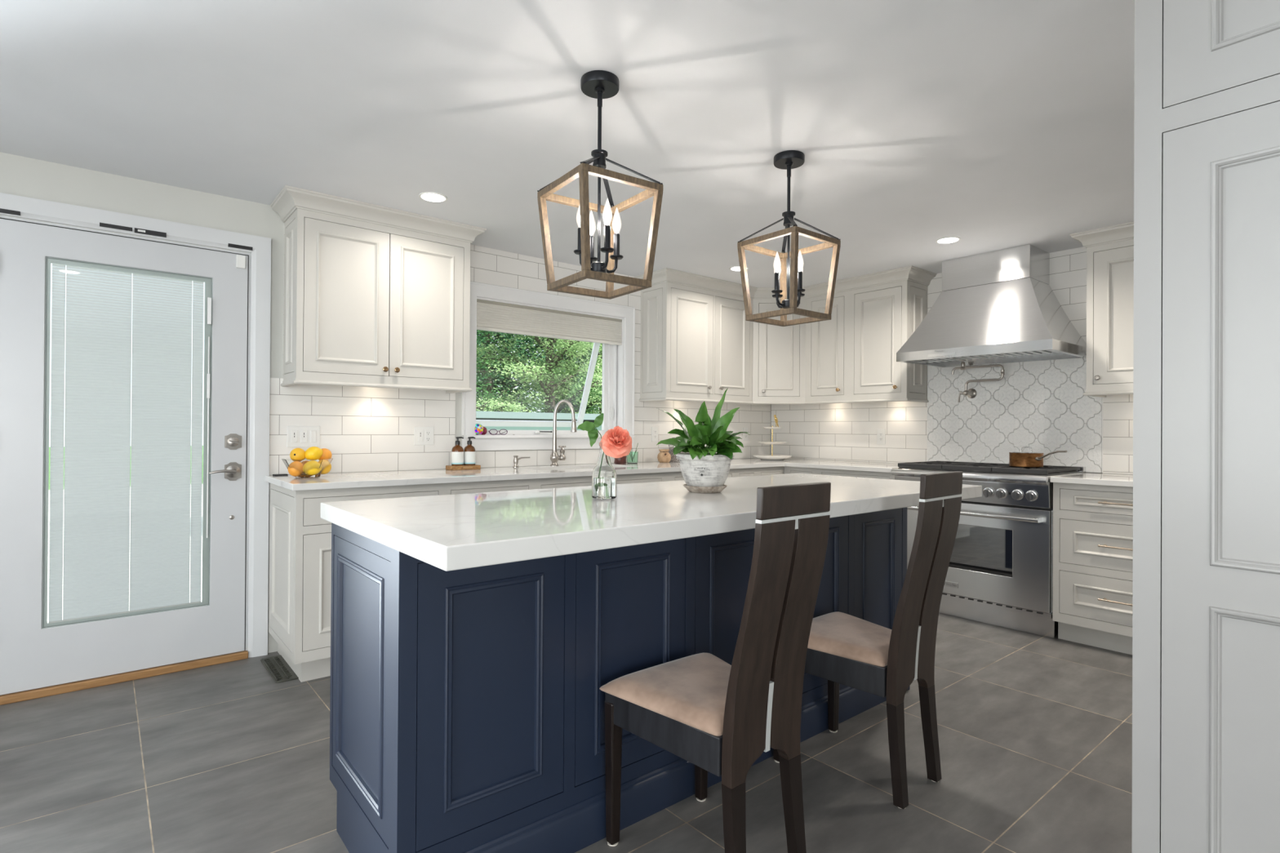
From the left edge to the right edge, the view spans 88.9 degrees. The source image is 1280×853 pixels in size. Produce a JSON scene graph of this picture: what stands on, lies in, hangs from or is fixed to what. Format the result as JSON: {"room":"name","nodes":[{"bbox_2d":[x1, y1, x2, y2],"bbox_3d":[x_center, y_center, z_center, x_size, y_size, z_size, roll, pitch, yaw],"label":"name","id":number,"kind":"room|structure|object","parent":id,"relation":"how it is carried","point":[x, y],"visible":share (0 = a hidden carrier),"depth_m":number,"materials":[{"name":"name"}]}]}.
{"room":"kitchen","nodes":[
{"label":"kitchen","id":0,"kind":"room"},
{"bbox_2d":[0,151,770,653],"bbox_3d":[-1.878,0.014,3.468,8.108,2.303,0.157,1,0,-39],"label":"wall","id":1,"kind":"structure","parent":0,"point":[363,428],"depth_m":3.62,"materials":[{"name":"tile"}]},
{"bbox_2d":[0,208,20,215],"bbox_3d":[-2.666,-0.898,2.702,0.144,0.016,0.006,1,0,-39],"label":"strip","id":2,"kind":"object","parent":1,"relation":"attached to","point":[2,211],"visible":1,"depth_m":2.73,"materials":[{"name":"black metal"}]},
{"bbox_2d":[99,222,132,231],"bbox_3d":[-2.367,-0.902,2.948,0.116,0.016,0.006,1,0,-39],"label":"strip","id":3,"kind":"object","parent":1,"relation":"attached to","point":[102,224],"visible":1,"depth_m":2.94,"materials":[{"name":"black metal"}]},
{"bbox_2d":[0,650,248,705],"bbox_3d":[-2.376,1.143,3.046,0.923,0.034,0.178,1,0,-39],"label":"trim","id":4,"kind":"structure","parent":1,"relation":"attached to","point":[28,695],"depth_m":2.95,"materials":[{"name":"brown wood"}]},
{"bbox_2d":[0,217,248,695],"bbox_3d":[-2.320,0.128,2.991,0.926,1.994,0.102,1,0,-39],"label":"door","id":5,"kind":"structure","parent":1,"relation":"in","point":[97,635],"depth_m":2.97,"materials":[{"name":"paint"}]},
{"bbox_2d":[0,192,271,657],"bbox_3d":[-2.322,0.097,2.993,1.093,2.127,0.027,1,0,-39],"label":"trim","id":6,"kind":"structure","parent":1,"relation":"attached to","point":[31,208],"depth_m":3.29,"materials":[{"name":"paint"}]},
{"bbox_2d":[134,227,166,237],"bbox_3d":[-2.270,-0.899,3.025,0.118,0.020,0.011,1,0,-39],"label":"strip","id":7,"kind":"object","parent":1,"relation":"attached to","point":[136,230],"visible":1,"depth_m":3.02,"materials":[{"name":"black metal"}]},
{"bbox_2d":[227,243,253,250],"bbox_3d":[-1.994,-0.896,3.255,0.105,0.016,0.006,1,0,-39],"label":"strip","id":8,"kind":"object","parent":1,"relation":"attached to","point":[229,245],"visible":1,"depth_m":3.25,"materials":[{"name":"black metal"}]},
{"bbox_2d":[287,426,319,447],"bbox_3d":[-1.774,0.053,3.444,0.158,0.112,0.012,1,0,-39],"label":"light switch","id":9,"kind":"object","parent":1,"relation":"attached to","point":[297,436],"visible":1,"depth_m":3.44,"materials":[{"name":"white plastic"}]},
{"bbox_2d":[270,185,486,393],"bbox_3d":[-1.390,-0.669,3.534,1.027,0.930,0.358,1,0,-39],"label":"upper cabinet","id":10,"kind":"object","parent":1,"relation":"attached to","point":[375,295],"visible":1,"depth_m":3.39,"materials":[{"name":"paint"}]},
{"bbox_2d":[413,426,434,444],"bbox_3d":[-1.275,0.056,3.855,0.118,0.108,0.012,1,0,-39],"label":"light switch","id":11,"kind":"object","parent":1,"relation":"attached to","point":[422,435],"visible":1,"depth_m":3.85,"materials":[{"name":"white plastic"}]},
{"bbox_2d":[461,281,635,450],"bbox_3d":[-0.697,-0.369,4.596,1.350,1.048,0.474,1,0,-39],"label":"window","id":12,"kind":"structure","parent":1,"relation":"in","point":[618,361],"depth_m":4.58,"materials":[{"name":"paint"}]},
{"bbox_2d":[474,423,483,435],"bbox_3d":[-1.016,0.017,4.085,0.072,0.072,0.072,1,0,-39],"label":"ball","id":13,"kind":"object","parent":12,"relation":"on","point":[478,428],"visible":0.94,"depth_m":4.06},
{"bbox_2d":[481,426,487,435],"bbox_3d":[-0.991,0.028,4.133,0.052,0.052,0.045,1,0,-39],"label":"trinket","id":14,"kind":"object","parent":12,"relation":"on","point":[485,430],"visible":0.65,"depth_m":4.12,"materials":[{"name":"red paint"}]},
{"bbox_2d":[488,429,507,435],"bbox_3d":[-0.927,0.035,4.195,0.135,0.037,0.086,1,0,-39],"label":"eyeglasses","id":15,"kind":"object","parent":12,"relation":"on","point":[491,429],"visible":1,"depth_m":4.17,"materials":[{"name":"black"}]},
{"bbox_2d":[476,298,622,345],"bbox_3d":[-0.585,-0.706,4.465,1.160,0.199,0.045,1,0,-39],"label":"roller shade","id":16,"kind":"object","parent":12,"relation":"attached to","point":[491,316],"visible":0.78,"depth_m":4.41,"materials":[{"name":"beige fabric"}]},
{"bbox_2d":[651,426,657,441],"bbox_3d":[0.115,0.058,5.002,0.066,0.116,0.008,1,0,-39],"label":"outlet","id":17,"kind":"object","parent":1,"relation":"attached to","point":[654,429],"visible":1,"depth_m":5.00,"materials":[{"name":"white plastic"}]},
{"bbox_2d":[634,267,757,404],"bbox_3d":[0.455,-0.651,5.053,1.005,0.930,0.358,1,0,-39],"label":"upper cabinet","id":18,"kind":"object","parent":1,"relation":"attached to","point":[696,337],"visible":0.99,"depth_m":4.88,"materials":[{"name":"paint"}]},
{"bbox_2d":[742,427,748,440],"bbox_3d":[0.917,0.066,5.662,0.064,0.114,0.008,1,0,-39],"label":"outlet","id":19,"kind":"object","parent":1,"relation":"attached to","point":[745,436],"visible":0.84,"depth_m":5.66,"materials":[{"name":"white plastic"}]},
{"bbox_2d":[752,286,805,404],"bbox_3d":[1.140,-0.645,5.438,0.634,0.930,0.631,1,0,-39],"label":"upper cabinet","id":20,"kind":"object","parent":1,"relation":"attached to","point":[779,353],"visible":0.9,"depth_m":5.27,"materials":[{"name":"paint"}]},
{"bbox_2d":[0,613,1132,852],"bbox_3d":[0.469,1.218,0.484,8.358,0.100,7.750,1,0,-39],"label":"floor","id":21,"kind":"structure","parent":0,"point":[1035,731],"depth_m":2.22,"materials":[{"name":"tile"}]},
{"bbox_2d":[260,654,298,683],"bbox_3d":[-1.730,1.160,3.136,0.108,0.010,0.390,1,0,-39],"label":"floor vent","id":22,"kind":"object","parent":21,"relation":"in","point":[277,666],"visible":0.98,"depth_m":3.11,"materials":[{"name":"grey metal"}]},
{"bbox_2d":[262,656,292,680],"bbox_3d":[-1.730,1.157,3.136,0.096,0.004,0.360,1,0,-39],"label":"grille","id":23,"kind":"object","parent":22,"relation":"attached to","point":[277,668],"depth_m":3.12,"materials":[{"name":"grey metal"}]},
{"bbox_2d":[267,483,444,682],"bbox_3d":[-1.442,0.726,3.316,0.692,0.884,0.628,1,0,-39],"label":"base cabinet","id":24,"kind":"object","parent":21,"relation":"on","point":[300,540],"visible":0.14,"depth_m":2.96,"materials":[{"name":"paint"}]},
{"bbox_2d":[444,479,535,494],"bbox_3d":[-0.973,0.730,3.702,0.523,0.884,0.628,1,0,-39],"label":"base cabinet","id":25,"kind":"object","parent":21,"relation":"on","point":[522,484],"visible":0.03,"depth_m":3.47,"materials":[{"name":"paint"}]},
{"bbox_2d":[534,472,666,488],"bbox_3d":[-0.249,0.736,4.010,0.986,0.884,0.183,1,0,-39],"label":"base cabinet","id":26,"kind":"object","parent":21,"relation":"on","point":[571,482],"visible":0.02,"depth_m":3.87,"materials":[{"name":"paint"}]},
{"bbox_2d":[329,507,910,852],"bbox_3d":[0.146,0.729,2.439,2.288,0.890,0.591,1,0,-39],"label":"kitchen island","id":27,"kind":"object","parent":21,"relation":"on","point":[467,706],"visible":0.59,"depth_m":1.76,"materials":[{"name":"blue paint"}]},
{"bbox_2d":[320,473,982,571],"bbox_3d":[0.232,0.260,2.328,2.315,0.048,0.926,1,0,-39],"label":"island countertop","id":28,"kind":"structure","parent":27,"relation":"on","point":[456,531],"depth_m":1.73,"materials":[{"name":"stone"}]},
{"bbox_2d":[591,442,616,499],"bbox_3d":[-0.116,0.142,2.119,0.065,0.180,0.065,1,0,-39],"label":"bottle vase","id":29,"kind":"object","parent":28,"relation":"on","point":[603,474],"visible":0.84,"depth_m":2.10,"materials":[{"name":"clear glass"}]},
{"bbox_2d":[577,413,631,457],"bbox_3d":[-0.110,0.089,2.099,0.177,0.264,0.100,0,0,-10],"label":"rose","id":30,"kind":"object","parent":29,"relation":"in","point":[617,442],"visible":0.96,"depth_m":2.09,"materials":[{"name":"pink plant"}]},
{"bbox_2d":[657,387,750,493],"bbox_3d":[0.234,0.048,2.357,0.298,0.375,0.312,1,0,-39],"label":"potted plant","id":31,"kind":"object","parent":28,"relation":"on","point":[704,470],"visible":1,"depth_m":2.30,"materials":[{"name":"green plant"}]},
{"bbox_2d":[666,468,735,480],"bbox_3d":[0.247,0.742,4.706,0.666,0.884,0.628,1,0,-39],"label":"base cabinet","id":32,"kind":"object","parent":21,"relation":"on","point":[671,476],"visible":0.02,"depth_m":4.34,"materials":[{"name":"paint"}]},
{"bbox_2d":[265,457,898,490],"bbox_3d":[0.117,0.281,4.017,4.011,0.030,1.530,1,0,-39],"label":"countertop","id":33,"kind":"structure","parent":32,"relation":"on","point":[384,478],"depth_m":3.65,"materials":[{"name":"stone"}]},
{"bbox_2d":[272,473,288,475],"bbox_3d":[-1.845,0.248,3.345,0.063,0.006,0.040,1,0,-39],"label":"folded cloth","id":34,"kind":"object","parent":33,"relation":"on","point":[286,474],"visible":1,"depth_m":3.33,"materials":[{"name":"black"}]},
{"bbox_2d":[281,457,333,477],"bbox_3d":[-1.651,0.205,3.239,0.215,0.091,0.215,1,0,-39],"label":"fruit bowl","id":35,"kind":"object","parent":33,"relation":"on","point":[303,466],"visible":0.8,"depth_m":3.17,"materials":[{"name":"clear glass"}]},
{"bbox_2d":[288,466,300,476],"bbox_3d":[-1.681,0.207,3.189,0.072,0.074,0.071,1,0,-39],"label":"orange","id":36,"kind":"object","parent":35,"relation":"in","point":[291,471],"visible":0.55,"depth_m":3.16,"materials":[{"name":"orange food"}]},
{"bbox_2d":[289,448,305,459],"bbox_3d":[-1.691,0.141,3.225,0.072,0.072,0.073,1,0,-39],"label":"mango","id":37,"kind":"object","parent":36,"relation":"on","point":[296,453],"visible":0.9,"depth_m":3.20,"materials":[{"name":"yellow food"}]},
{"bbox_2d":[305,446,323,459],"bbox_3d":[-1.630,0.136,3.256,0.074,0.072,0.076,0,0,13],"label":"lemon","id":38,"kind":"object","parent":35,"relation":"in","point":[313,452],"visible":0.95,"depth_m":3.23,"materials":[{"name":"yellow food"}]},
{"bbox_2d":[307,468,320,475],"bbox_3d":[-1.612,0.204,3.207,0.084,0.071,0.072,1,0,-39],"label":"lemon","id":39,"kind":"object","parent":35,"relation":"in","point":[313,471],"visible":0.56,"depth_m":3.18,"materials":[{"name":"yellow food"}]},
{"bbox_2d":[318,448,332,459],"bbox_3d":[-1.606,0.146,3.315,0.074,0.072,0.072,1,0,-39],"label":"orange","id":40,"kind":"object","parent":35,"relation":"in","point":[326,454],"visible":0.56,"depth_m":3.29,"materials":[{"name":"orange food"}]},
{"bbox_2d":[320,463,331,474],"bbox_3d":[-1.590,0.204,3.276,0.074,0.072,0.072,1,0,-39],"label":"mango","id":41,"kind":"object","parent":35,"relation":"in","point":[327,469],"visible":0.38,"depth_m":3.26,"materials":[{"name":"orange food"}]},
{"bbox_2d":[445,464,480,470],"bbox_3d":[-1.060,0.245,3.913,0.190,0.026,0.080,1,0,-39],"label":"wooden tray","id":42,"kind":"object","parent":33,"relation":"on","point":[476,466],"visible":1,"depth_m":3.87,"materials":[{"name":"brown wood"}]},
{"bbox_2d":[451,436,463,465],"bbox_3d":[-1.087,0.146,3.887,0.070,0.170,0.070,1,0,-39],"label":"soap bottle","id":43,"kind":"object","parent":42,"relation":"on","point":[457,451],"visible":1,"depth_m":3.86,"materials":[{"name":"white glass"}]},
{"bbox_2d":[463,436,475,465],"bbox_3d":[-1.028,0.147,3.936,0.070,0.170,0.070,1,0,-39],"label":"soap bottle","id":44,"kind":"object","parent":42,"relation":"on","point":[469,453],"visible":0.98,"depth_m":3.91,"materials":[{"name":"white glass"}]},
{"bbox_2d":[512,455,529,467],"bbox_3d":[-0.767,0.223,4.200,0.110,0.077,0.042,1,0,-31],"label":"soap dispenser","id":45,"kind":"object","parent":33,"relation":"on","point":[516,460],"visible":1,"depth_m":4.17,"materials":[{"name":"silver metal"}]},
{"bbox_2d":[550,399,577,466],"bbox_3d":[-0.513,0.041,4.382,0.177,0.445,0.077,0,0,-7],"label":"kitchen faucet","id":46,"kind":"object","parent":33,"relation":"on","point":[554,457],"visible":1,"depth_m":4.36,"materials":[{"name":"silver metal"}]},
{"bbox_2d":[613,455,626,464],"bbox_3d":[-0.141,0.236,4.677,0.087,0.062,0.087,1,0,-39],"label":"ribbed pot","id":47,"kind":"object","parent":33,"relation":"on","point":[621,460],"visible":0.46,"depth_m":4.64,"materials":[{"name":"red ceramic"}]},
{"bbox_2d":[626,443,638,463],"bbox_3d":[-0.055,0.194,4.748,0.089,0.148,0.088,1,0,-39],"label":"glass","id":48,"kind":"object","parent":33,"relation":"on","point":[633,457],"visible":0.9,"depth_m":4.71,"materials":[{"name":"green glass"}]},
{"bbox_2d":[657,448,671,462],"bbox_3d":[0.184,0.221,4.890,0.103,0.098,0.103,1,0,-39],"label":"jar","id":49,"kind":"object","parent":33,"relation":"on","point":[664,456],"visible":1,"depth_m":4.86,"materials":[{"name":"brown ceramic"}]},
{"bbox_2d":[667,444,684,462],"bbox_3d":[0.273,0.201,5.004,0.126,0.139,0.120,1,0,-39],"label":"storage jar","id":50,"kind":"object","parent":33,"relation":"on","point":[673,458],"visible":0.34,"depth_m":4.96,"materials":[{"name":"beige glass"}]},
{"bbox_2d":[753,425,791,460],"bbox_3d":[1.103,0.136,5.441,0.319,0.285,0.316,1,0,-39],"label":"tiered stand","id":51,"kind":"object","parent":33,"relation":"on","point":[764,457],"visible":1,"depth_m":5.37,"materials":[{"name":"white ceramic"}]},
{"bbox_2d":[773,414,778,426],"bbox_3d":[1.136,-0.043,5.444,0.073,0.111,0.023,1,0,-39],"label":"figurine","id":52,"kind":"object","parent":51,"relation":"on","point":[775,415],"visible":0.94,"depth_m":5.44,"materials":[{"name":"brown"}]},
{"bbox_2d":[599,481,831,852],"bbox_3d":[0.213,0.656,1.761,0.434,1.032,0.518,1,0,-39],"label":"dining chair","id":53,"kind":"object","parent":21,"relation":"on","point":[718,717],"visible":1,"depth_m":1.63,"materials":[{"name":"brown wood"}]},
{"bbox_2d":[599,653,731,736],"bbox_3d":[0.171,0.727,1.810,0.448,0.053,0.392,1,0,-39],"label":"seat cushion","id":54,"kind":"object","parent":53,"relation":"on","point":[688,694],"depth_m":1.75,"materials":[{"name":"fabric"}]},
{"bbox_2d":[735,466,783,476],"bbox_3d":[0.717,0.746,5.093,0.552,0.884,0.628,1,0,-39],"label":"base cabinet","id":55,"kind":"object","parent":21,"relation":"on","point":[768,470],"visible":0.02,"depth_m":4.86,"materials":[{"name":"paint"}]},
{"bbox_2d":[784,466,894,479],"bbox_3d":[1.617,0.751,4.867,0.605,0.884,0.920,1,0,-39],"label":"base cabinet","id":56,"kind":"object","parent":21,"relation":"on","point":[787,469],"visible":0.02,"depth_m":4.67,"materials":[{"name":"paint"}]},
{"bbox_2d":[773,471,962,809],"bbox_3d":[0.780,0.661,2.232,0.435,1.032,0.518,1,0,-42],"label":"dining chair","id":57,"kind":"object","parent":21,"relation":"on","point":[844,649],"visible":0.91,"depth_m":2.09,"materials":[{"name":"black wood"}]},
{"bbox_2d":[807,611,892,666],"bbox_3d":[0.737,0.732,2.280,0.448,0.053,0.392,1,0,-42],"label":"seat cushion","id":58,"kind":"object","parent":57,"relation":"on","point":[840,637],"depth_m":2.18,"materials":[{"name":"fabric"}]},
{"bbox_2d":[891,460,1085,639],"bbox_3d":[2.186,0.719,4.134,0.650,0.950,0.911,1,0,-39],"label":"gas range","id":59,"kind":"object","parent":21,"relation":"on","point":[1000,571],"visible":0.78,"depth_m":3.84,"materials":[{"name":"silver metal"}]},
{"bbox_2d":[1008,446,1066,467],"bbox_3d":[2.397,0.182,3.893,0.184,0.124,0.365,0,0,-30],"label":"saucepan","id":60,"kind":"object","parent":59,"relation":"on","point":[1016,459],"visible":1,"depth_m":3.90,"materials":[{"name":"orange metal"}]},
{"bbox_2d":[1052,482,1133,654],"bbox_3d":[2.734,0.753,3.506,0.611,0.884,0.738,1,0,-39],"label":"base cabinet","id":61,"kind":"object","parent":21,"relation":"on","point":[1093,524],"visible":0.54,"depth_m":3.48,"materials":[{"name":"paint"}]},
{"bbox_2d":[1050,472,1133,487],"bbox_3d":[2.736,0.296,3.510,0.610,0.030,0.742,1,0,-39],"label":"countertop","id":62,"kind":"structure","parent":61,"relation":"on","point":[1089,478],"depth_m":3.52,"materials":[{"name":"stone"}]},
{"bbox_2d":[1132,0,1279,852],"bbox_3d":[2.111,0.029,0.931,0.657,2.302,2.154,1,0,-39],"label":"tall cabinet","id":63,"kind":"object","parent":21,"relation":"on","point":[1206,601],"visible":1,"depth_m":1.46,"materials":[{"name":"paint"}]},
{"bbox_2d":[0,0,1134,287],"bbox_3d":[0.469,-1.235,0.514,8.358,0.200,7.800,1,0,-39],"label":"ceiling","id":64,"kind":"structure","parent":0,"point":[991,125],"depth_m":2.33,"materials":[{"name":"paint"}]},
{"bbox_2d":[418,191,447,202],"bbox_3d":[-1.020,-1.130,3.218,0.136,0.005,0.136,1,0,-39],"label":"recessed light","id":65,"kind":"object","parent":64,"relation":"in","point":[433,197],"visible":1,"depth_m":3.21,"materials":[{"name":"white plastic"}]},
{"bbox_2d":[537,70,662,299],"bbox_3d":[-0.133,-0.791,2.132,0.307,0.682,0.307,1,0,-35],"label":"lantern pendant","id":66,"kind":"object","parent":64,"relation":"hanging from","point":[599,85],"visible":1,"depth_m":2.10,"materials":[{"name":"brown wood"}]},
{"bbox_2d":[729,266,748,271],"bbox_3d":[0.698,-1.114,4.600,0.136,0.005,0.136,1,0,-39],"label":"recessed light","id":67,"kind":"object","parent":64,"relation":"in","point":[734,268],"visible":0.71,"depth_m":4.60,"materials":[{"name":"white plastic"}]},
{"bbox_2d":[737,150,840,326],"bbox_3d":[0.619,-0.783,2.715,0.308,0.682,0.308,1,0,-39],"label":"lantern pendant","id":68,"kind":"object","parent":64,"relation":"hanging from","point":[788,160],"visible":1,"depth_m":2.69,"materials":[{"name":"brown wood"}]},
{"bbox_2d":[935,236,960,244],"bbox_3d":[1.835,-1.110,3.887,0.136,0.005,0.136,1,0,-39],"label":"recessed light","id":69,"kind":"object","parent":64,"relation":"in","point":[948,239],"visible":1,"depth_m":3.88,"materials":[{"name":"white plastic"}]},
{"bbox_2d":[770,246,1133,475],"bbox_3d":[3.587,0.047,3.082,0.160,2.303,7.400,1,0,-39],"label":"wall","id":70,"kind":"structure","parent":0,"point":[1086,407],"depth_m":4.41,"materials":[{"name":"white tile"}]},
{"bbox_2d":[804,265,936,404],"bbox_3d":[1.712,-0.643,4.962,0.359,0.930,0.923,1,0,-39],"label":"upper cabinet","id":71,"kind":"object","parent":70,"relation":"attached to","point":[851,357],"visible":0.98,"depth_m":4.82,"materials":[{"name":"paint"}]},
{"bbox_2d":[876,428,885,444],"bbox_3d":[1.865,0.078,5.046,0.008,0.120,0.068,1,0,-39],"label":"outlet","id":72,"kind":"object","parent":70,"relation":"attached to","point":[881,433],"visible":1,"depth_m":5.04,"materials":[{"name":"white plastic"}]},
{"bbox_2d":[951,360,1004,402],"bbox_3d":[2.304,-0.312,4.429,0.115,0.292,0.347,1,0,-39],"label":"pot filler","id":73,"kind":"object","parent":70,"relation":"attached to","point":[971,393],"visible":1,"depth_m":4.45,"materials":[{"name":"silver metal"}]},
{"bbox_2d":[896,244,1086,368],"bbox_3d":[2.219,-0.766,4.141,0.624,0.684,0.915,1,0,-39],"label":"range hood","id":74,"kind":"object","parent":70,"relation":"attached to","point":[999,306],"visible":1,"depth_m":4.04,"materials":[{"name":"silver metal"}]},
{"bbox_2d":[1069,221,1133,397],"bbox_3d":[2.906,-0.642,3.511,0.359,0.930,0.930,1,0,-39],"label":"upper cabinet","id":75,"kind":"object","parent":70,"relation":"attached to","point":[1109,249],"visible":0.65,"depth_m":3.66,"materials":[{"name":"paint"}]},
{"bbox_2d":[1102,397,1102,472],"bbox_3d":[2.790,0.028,3.932,0.010,0.502,0.005,1,0,-39],"label":"trim","id":76,"kind":"structure","parent":70,"relation":"attached to","point":[1102,397],"depth_m":3.93,"materials":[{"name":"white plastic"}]},
{"label":"outside","id":77,"kind":"structure","parent":0,"visible":0},
{"bbox_2d":[48,445,203,489],"bbox_3d":[-16.484,1.498,27.879,70.000,0.050,56.000,1,0,-39],"label":"ground","id":78,"kind":"structure","parent":77,"point":[202,446],"depth_m":22.01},
{"bbox_2d":[47,484,203,622],"bbox_3d":[-8.994,1.364,6.820,9.800,0.140,14.040,1,0,-39],"label":"patio","id":79,"kind":"structure","parent":78,"relation":"on","point":[190,484],"depth_m":6.85,"materials":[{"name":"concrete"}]},
{"bbox_2d":[475,329,513,398],"bbox_3d":[-5.819,-2.121,15.135,5.354,7.220,6.189,0,0,24],"label":"leafy tree","id":80,"kind":"object","parent":78,"relation":"on","point":[477,337],"visible":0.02,"depth_m":15.51,"materials":[{"name":"green plant"}]},
{"bbox_2d":[475,329,533,411],"bbox_3d":[-3.981,-0.814,11.845,3.256,4.602,4.075,0,0,29],"label":"leafy tree","id":81,"kind":"object","parent":78,"relation":"on","point":[486,333],"visible":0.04,"depth_m":12.08,"materials":[{"name":"green plant"}]},
{"bbox_2d":[475,395,533,412],"bbox_3d":[-2.390,0.499,10.581,1.594,1.995,1.625,0,0,-21],"label":"bush","id":82,"kind":"object","parent":78,"relation":"on","point":[503,406],"visible":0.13,"depth_m":10.41,"materials":[{"name":"green plant"}]},
{"bbox_2d":[475,329,577,412],"bbox_3d":[-4.091,-2.288,17.141,5.188,7.605,5.944,0,0,27],"label":"leafy tree","id":83,"kind":"object","parent":78,"relation":"on","point":[510,387],"visible":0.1,"depth_m":17.32,"materials":[{"name":"green plant"}]},
{"bbox_2d":[475,332,584,411],"bbox_3d":[-4.323,-2.268,21.154,5.686,7.582,5.388,0,0,-9],"label":"leafy tree","id":84,"kind":"object","parent":78,"relation":"on","point":[513,335],"visible":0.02,"depth_m":20.82,"materials":[{"name":"green plant"}]},
{"bbox_2d":[475,411,601,430],"bbox_3d":[-2.117,0.642,10.433,7.400,1.700,2.000,1,0,-39],"label":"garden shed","id":85,"kind":"object","parent":78,"relation":"on","point":[494,415],"visible":0.12,"depth_m":9.62,"materials":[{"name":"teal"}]},
{"bbox_2d":[475,330,602,413],"bbox_3d":[-1.573,-0.930,13.029,4.695,4.874,4.720,0,0,6],"label":"leafy tree","id":86,"kind":"object","parent":78,"relation":"on","point":[550,388],"visible":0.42,"depth_m":12.67,"materials":[{"name":"green plant"}]},
{"bbox_2d":[476,333,602,411],"bbox_3d":[-2.013,-2.139,19.577,5.351,7.352,5.407,0,0,12],"label":"leafy tree","id":87,"kind":"object","parent":78,"relation":"on","point":[541,347],"visible":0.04,"depth_m":18.73,"materials":[{"name":"green plant"}]},
{"bbox_2d":[511,338,602,413],"bbox_3d":[-1.120,-0.979,15.746,4.342,5.006,4.122,0,0,33],"label":"leafy tree","id":88,"kind":"object","parent":78,"relation":"on","point":[599,355],"visible":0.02,"depth_m":15.48,"materials":[{"name":"green plant"}]},
{"bbox_2d":[515,337,601,413],"bbox_3d":[-1.923,-2.352,23.817,5.453,7.806,5.435,0,0,22],"label":"leafy tree","id":89,"kind":"object","parent":78,"relation":"on","point":[543,337],"visible":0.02,"depth_m":22.88,"materials":[{"name":"green plant"}]},
{"bbox_2d":[537,368,601,413],"bbox_3d":[-1.276,0.103,14.100,2.180,2.832,2.191,0,0,-5],"label":"leafy tree","id":90,"kind":"object","parent":78,"relation":"on","point":[562,384],"visible":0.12,"depth_m":13.87,"materials":[{"name":"green plant"}]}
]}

